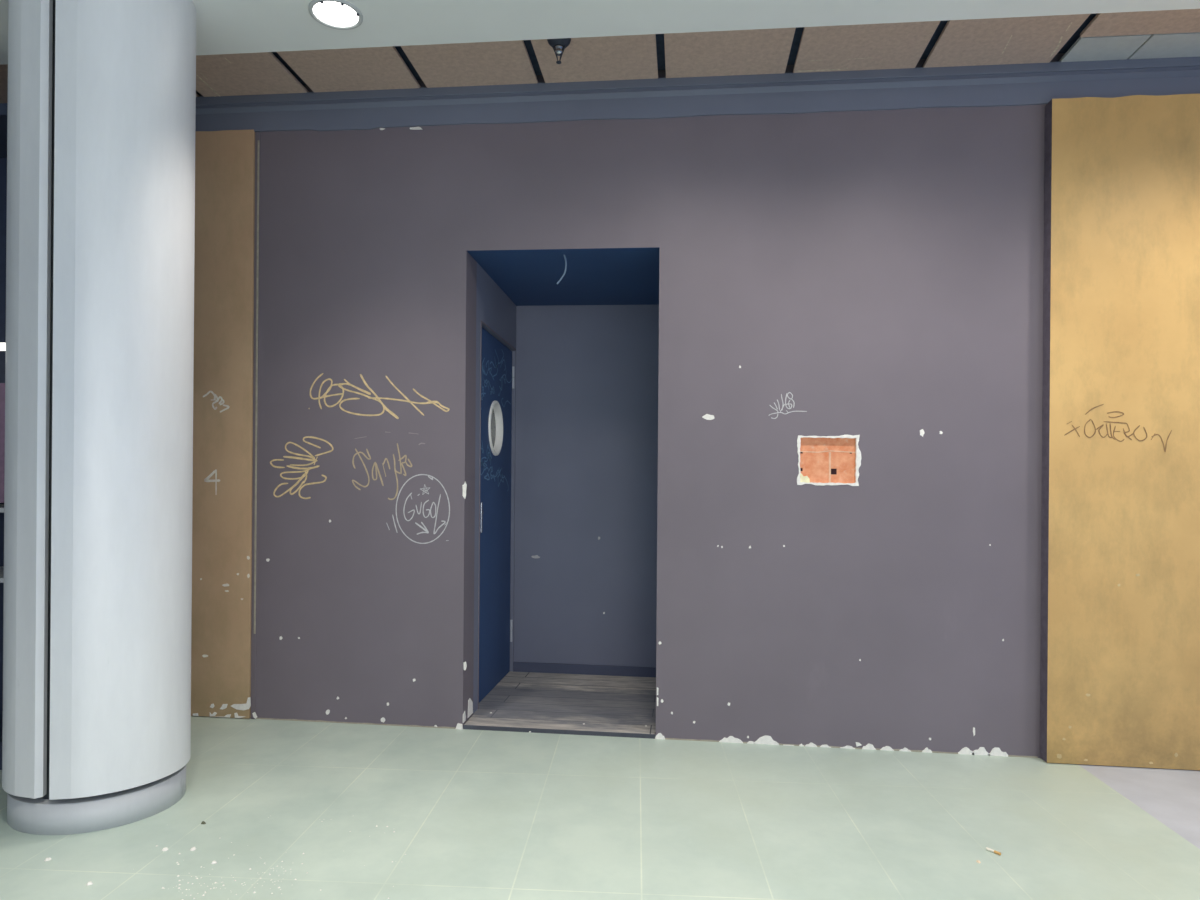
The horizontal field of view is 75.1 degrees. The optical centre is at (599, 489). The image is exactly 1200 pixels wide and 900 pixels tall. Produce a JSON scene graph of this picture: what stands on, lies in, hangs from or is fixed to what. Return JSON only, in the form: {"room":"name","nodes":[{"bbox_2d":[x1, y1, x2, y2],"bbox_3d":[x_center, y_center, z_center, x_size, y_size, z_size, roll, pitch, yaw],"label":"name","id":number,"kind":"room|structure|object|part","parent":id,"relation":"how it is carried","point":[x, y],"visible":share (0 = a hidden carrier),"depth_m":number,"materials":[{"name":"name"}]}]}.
{"room":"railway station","nodes":[
{"label":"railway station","id":0,"kind":"room"},
{"bbox_2d":[473,263,516,712],"bbox_3d":[-0.678,-0.031,4.700,0.120,2.593,1.000,0,0,6],"label":"wall","id":1,"kind":"structure","parent":0,"point":[494,307],"depth_m":4.49,"materials":[{"name":"blue paint"}]},
{"bbox_2d":[479,328,514,701],"bbox_3d":[-0.648,0.142,4.753,0.056,2.120,0.910,0,0,6],"label":"door","id":2,"kind":"structure","parent":1,"relation":"in","point":[497,370],"depth_m":4.75,"materials":[{"name":"blue paint"}]},
{"bbox_3d":[-0.670,0.155,4.411,0.007,0.170,0.028,0,0,6],"label":"lock plate","id":3,"kind":"part","parent":2,"relation":"part of","materials":[{"name":"silver metal"}]},
{"bbox_3d":[-0.669,-0.374,4.732,0.004,0.299,0.299,0,0,6],"label":"porthole pane","id":4,"kind":"part","parent":2,"relation":"part of","materials":[{"name":"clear glass"}]},
{"bbox_2d":[478,320,515,708],"bbox_3d":[-0.615,0.137,4.726,0.005,2.139,0.885,0,0,6],"label":"trim","id":5,"kind":"structure","parent":1,"relation":"attached to","point":[481,320],"depth_m":4.29,"materials":[{"name":"paint"}]},
{"bbox_2d":[477,259,658,305],"bbox_3d":[-0.118,-1.268,4.641,0.987,0.108,1.000,0,0,6],"label":"ceiling","id":6,"kind":"structure","parent":0,"point":[584,282],"depth_m":4.56,"materials":[{"name":"blue paint"}]},
{"bbox_2d":[556,255,566,284],"bbox_3d":[-0.199,-1.144,4.046,0.054,0.156,0.009,0,0,6],"label":"loose cable","id":7,"kind":"object","parent":6,"relation":"hanging from","point":[557,283],"visible":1,"depth_m":4.04,"materials":[{"name":"white plastic"}]},
{"bbox_2d":[514,304,658,666],"bbox_3d":[-0.069,-0.022,5.187,1.227,2.602,0.102,0,0,6],"label":"wall","id":8,"kind":"structure","parent":0,"point":[586,435],"depth_m":5.14,"materials":[{"name":"blue paint"}]},
{"bbox_2d":[513,662,655,677],"bbox_3d":[-0.085,1.192,5.130,0.987,0.093,0.015,0,0,6],"label":"baseboard","id":9,"kind":"structure","parent":8,"relation":"attached to","point":[632,671],"depth_m":5.12,"materials":[{"name":"paint"}]},
{"bbox_2d":[0,671,1199,899],"bbox_3d":[-1.810,1.236,0.446,7.325,0.109,9.700,0,0,6],"label":"floor","id":10,"kind":"structure","parent":0,"point":[473,814],"depth_m":2.90,"materials":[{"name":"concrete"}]},
{"bbox_2d":[0,103,6,769],"bbox_3d":[-2.979,-0.236,3.601,1.100,2.859,0.440,0,0,6],"label":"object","id":11,"kind":"object","parent":10,"relation":"on","point":[3,106],"visible":0.02,"depth_m":3.78,"materials":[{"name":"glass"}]},
{"bbox_2d":[0,566,3,582],"bbox_3d":[-2.981,0.379,3.585,1.030,0.028,0.410,0,0,6],"label":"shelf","id":12,"kind":"object","parent":11,"relation":"attached to","point":[1,567],"depth_m":3.46,"materials":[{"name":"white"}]},
{"bbox_2d":[0,505,3,512],"bbox_3d":[-2.978,0.079,3.585,1.030,0.028,0.410,0,0,6],"label":"shelf","id":13,"kind":"object","parent":11,"relation":"attached to","point":[1,506],"depth_m":3.33,"materials":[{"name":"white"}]},
{"bbox_3d":[-2.991,-0.211,3.445,1.030,0.528,0.033,0,0,6],"label":"panel","id":14,"kind":"part","parent":11,"relation":"part of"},
{"bbox_2d":[2,0,195,834],"bbox_3d":[-1.917,-0.368,3.016,0.610,3.170,0.609,0,0,6],"label":"column","id":15,"kind":"structure","parent":10,"relation":"on","point":[101,104],"depth_m":2.76,"materials":[{"name":"grey metal"}]},
{"bbox_2d":[156,817,405,899],"bbox_3d":[-1.098,1.219,2.611,0.888,0.010,0.636,0,0,-6],"label":"plaster dust","id":16,"kind":"object","parent":10,"relation":"on","point":[268,817],"visible":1,"depth_m":2.43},
{"bbox_2d":[986,847,1000,854],"bbox_3d":[1.367,1.255,2.709,0.010,0.009,0.050,0,0,-35],"label":"cigarette butt","id":17,"kind":"object","parent":10,"relation":"on","point":[988,849],"visible":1,"depth_m":2.71,"materials":[{"name":"paper"}]},
{"bbox_2d":[0,0,1199,64],"bbox_3d":[-0.305,-2.050,-0.647,10.500,0.384,7.845,0,0,6],"label":"ceiling","id":18,"kind":"structure","parent":0,"point":[222,26],"depth_m":3.13,"materials":[{"name":"grey paint"}]},
{"bbox_2d":[0,64,7,102],"bbox_3d":[-3.045,-2.097,3.922,0.569,0.022,0.651,0,0,6],"label":"ceiling panel","id":19,"kind":"object","parent":18,"relation":"attached to","point":[3,68],"visible":0.02,"depth_m":4.01,"materials":[{"name":"brown wood"}]},
{"bbox_2d":[196,72,219,96],"bbox_3d":[-2.355,-2.086,3.847,0.742,0.025,0.651,0,0,6],"label":"ceiling panel","id":20,"kind":"object","parent":18,"relation":"attached to","point":[197,95],"visible":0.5,"depth_m":3.99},
{"bbox_2d":[196,52,308,96],"bbox_3d":[-1.837,-2.078,3.796,0.569,0.022,0.661,0,0,6],"label":"ceiling panel","id":21,"kind":"object","parent":18,"relation":"attached to","point":[261,73],"visible":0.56,"depth_m":3.90,"materials":[{"name":"beige"}]},
{"bbox_2d":[308,0,362,29],"bbox_3d":[-1.060,-1.908,3.131,0.208,0.016,0.208,0,0,6],"label":"recessed light","id":22,"kind":"object","parent":18,"relation":"in","point":[335,14],"visible":1,"depth_m":3.13,"materials":[{"name":"white plastic"}]},
{"bbox_2d":[277,46,420,91],"bbox_3d":[-1.235,-2.068,3.726,0.567,0.022,0.651,0,0,6],"label":"ceiling panel","id":23,"kind":"object","parent":18,"relation":"attached to","point":[369,68],"visible":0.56,"depth_m":3.81,"materials":[{"name":"beige"}]},
{"bbox_2d":[401,40,537,87],"bbox_3d":[-0.630,-2.058,3.661,0.574,0.022,0.651,0,0,6],"label":"ceiling panel","id":24,"kind":"object","parent":18,"relation":"attached to","point":[498,62],"visible":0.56,"depth_m":3.75,"materials":[{"name":"beige"}]},
{"bbox_2d":[531,34,657,82],"bbox_3d":[-0.026,-2.049,3.596,0.567,0.022,0.651,0,0,6],"label":"ceiling panel","id":25,"kind":"object","parent":18,"relation":"attached to","point":[626,57],"visible":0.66,"depth_m":3.69,"materials":[{"name":"beige"}]},
{"bbox_2d":[547,38,570,63],"bbox_3d":[-0.185,-1.983,3.522,0.108,0.118,0.108,0,0,6],"label":"sprinkler head","id":26,"kind":"object","parent":25,"relation":"attached to","point":[558,45],"visible":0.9,"depth_m":3.51},
{"bbox_2d":[664,28,795,77],"bbox_3d":[0.581,-2.039,3.530,0.577,0.023,0.651,0,0,6],"label":"ceiling panel","id":27,"kind":"object","parent":18,"relation":"attached to","point":[755,51],"visible":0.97,"depth_m":3.62,"materials":[{"name":"beige"}]},
{"bbox_2d":[793,21,939,72],"bbox_3d":[1.190,-2.029,3.465,0.572,0.022,0.651,0,0,6],"label":"ceiling panel","id":28,"kind":"object","parent":18,"relation":"attached to","point":[884,45],"visible":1,"depth_m":3.55,"materials":[{"name":"beige"}]},
{"bbox_2d":[922,14,1089,67],"bbox_3d":[1.795,-2.019,3.399,0.570,0.024,0.651,0,0,6],"label":"ceiling panel","id":29,"kind":"object","parent":18,"relation":"attached to","point":[1034,39],"visible":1,"depth_m":3.49,"materials":[{"name":"beige"}]},
{"bbox_2d":[1080,9,1199,36],"bbox_3d":[2.737,-2.004,3.182,1.273,0.028,0.420,0,0,6],"label":"ceiling panel","id":30,"kind":"object","parent":18,"relation":"attached to","point":[1183,20],"visible":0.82,"depth_m":3.35,"materials":[{"name":"beige"}]},
{"bbox_2d":[196,53,1064,757],"bbox_3d":[0.184,-0.490,3.998,10.500,3.624,0.212,0,0,6],"label":"wall","id":31,"kind":"structure","parent":0,"point":[850,375],"depth_m":3.86,"materials":[{"name":"paint"}]},
{"bbox_2d":[191,130,256,718],"bbox_3d":[-2.150,-0.352,4.146,0.730,3.106,0.018,0,0,6],"label":"wall panel","id":32,"kind":"object","parent":31,"relation":"attached to","point":[224,159],"visible":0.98,"depth_m":4.12,"materials":[{"name":"brown paint"}]},
{"bbox_2d":[251,132,260,718],"bbox_3d":[-1.816,-0.340,4.116,0.024,3.095,0.006,0,0,6],"label":"trim","id":33,"kind":"structure","parent":31,"relation":"attached to","point":[258,134],"depth_m":4.11,"materials":[{"name":"paint"}]},
{"bbox_2d":[195,76,1199,131],"bbox_3d":[0.234,-1.911,3.893,6.400,0.158,0.012,0,0,6],"label":"trim","id":34,"kind":"structure","parent":31,"relation":"attached to","point":[1013,94],"depth_m":3.86,"materials":[{"name":"paint"}]},
{"bbox_2d":[196,57,1199,113],"bbox_3d":[0.184,-2.000,3.886,10.500,0.166,0.036,0,0,6],"label":"trim","id":35,"kind":"structure","parent":31,"relation":"attached to","point":[1178,66],"depth_m":3.83,"materials":[{"name":"paint"}]},
{"bbox_2d":[1040,94,1199,769],"bbox_3d":[2.845,-0.264,3.577,1.516,3.096,0.076,0,0,6],"label":"wall panel","id":36,"kind":"object","parent":31,"relation":"attached to","point":[1120,641],"visible":1,"depth_m":3.59,"materials":[{"name":"paint"}]},
{"bbox_2d":[272,13,1096,84],"bbox_3d":[0.152,-2.147,3.579,10.500,0.184,0.655,0,0,6],"label":"ceiling","id":37,"kind":"structure","parent":0,"point":[660,46],"depth_m":3.70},
{"bbox_2d":[1058,34,1150,61],"bbox_3d":[2.295,-2.012,3.561,0.292,0.020,0.222,0,0,6],"label":"tile","id":38,"kind":"structure","parent":37,"relation":"attached to","point":[1101,48],"depth_m":3.54,"materials":[{"name":"white paint"}]},
{"bbox_2d":[1128,32,1199,58],"bbox_3d":[2.728,-2.005,3.514,0.562,0.022,0.222,0,0,6],"label":"tile","id":39,"kind":"structure","parent":37,"relation":"attached to","point":[1172,45],"depth_m":3.52,"materials":[{"name":"white paint"}]},
{"bbox_2d":[1078,764,1199,848],"bbox_3d":[3.346,1.319,-0.704,3.175,0.075,8.520,0,0,6],"label":"floor","id":40,"kind":"structure","parent":0,"point":[1171,796],"depth_m":3.30,"materials":[{"name":"grey tile"}]}
]}

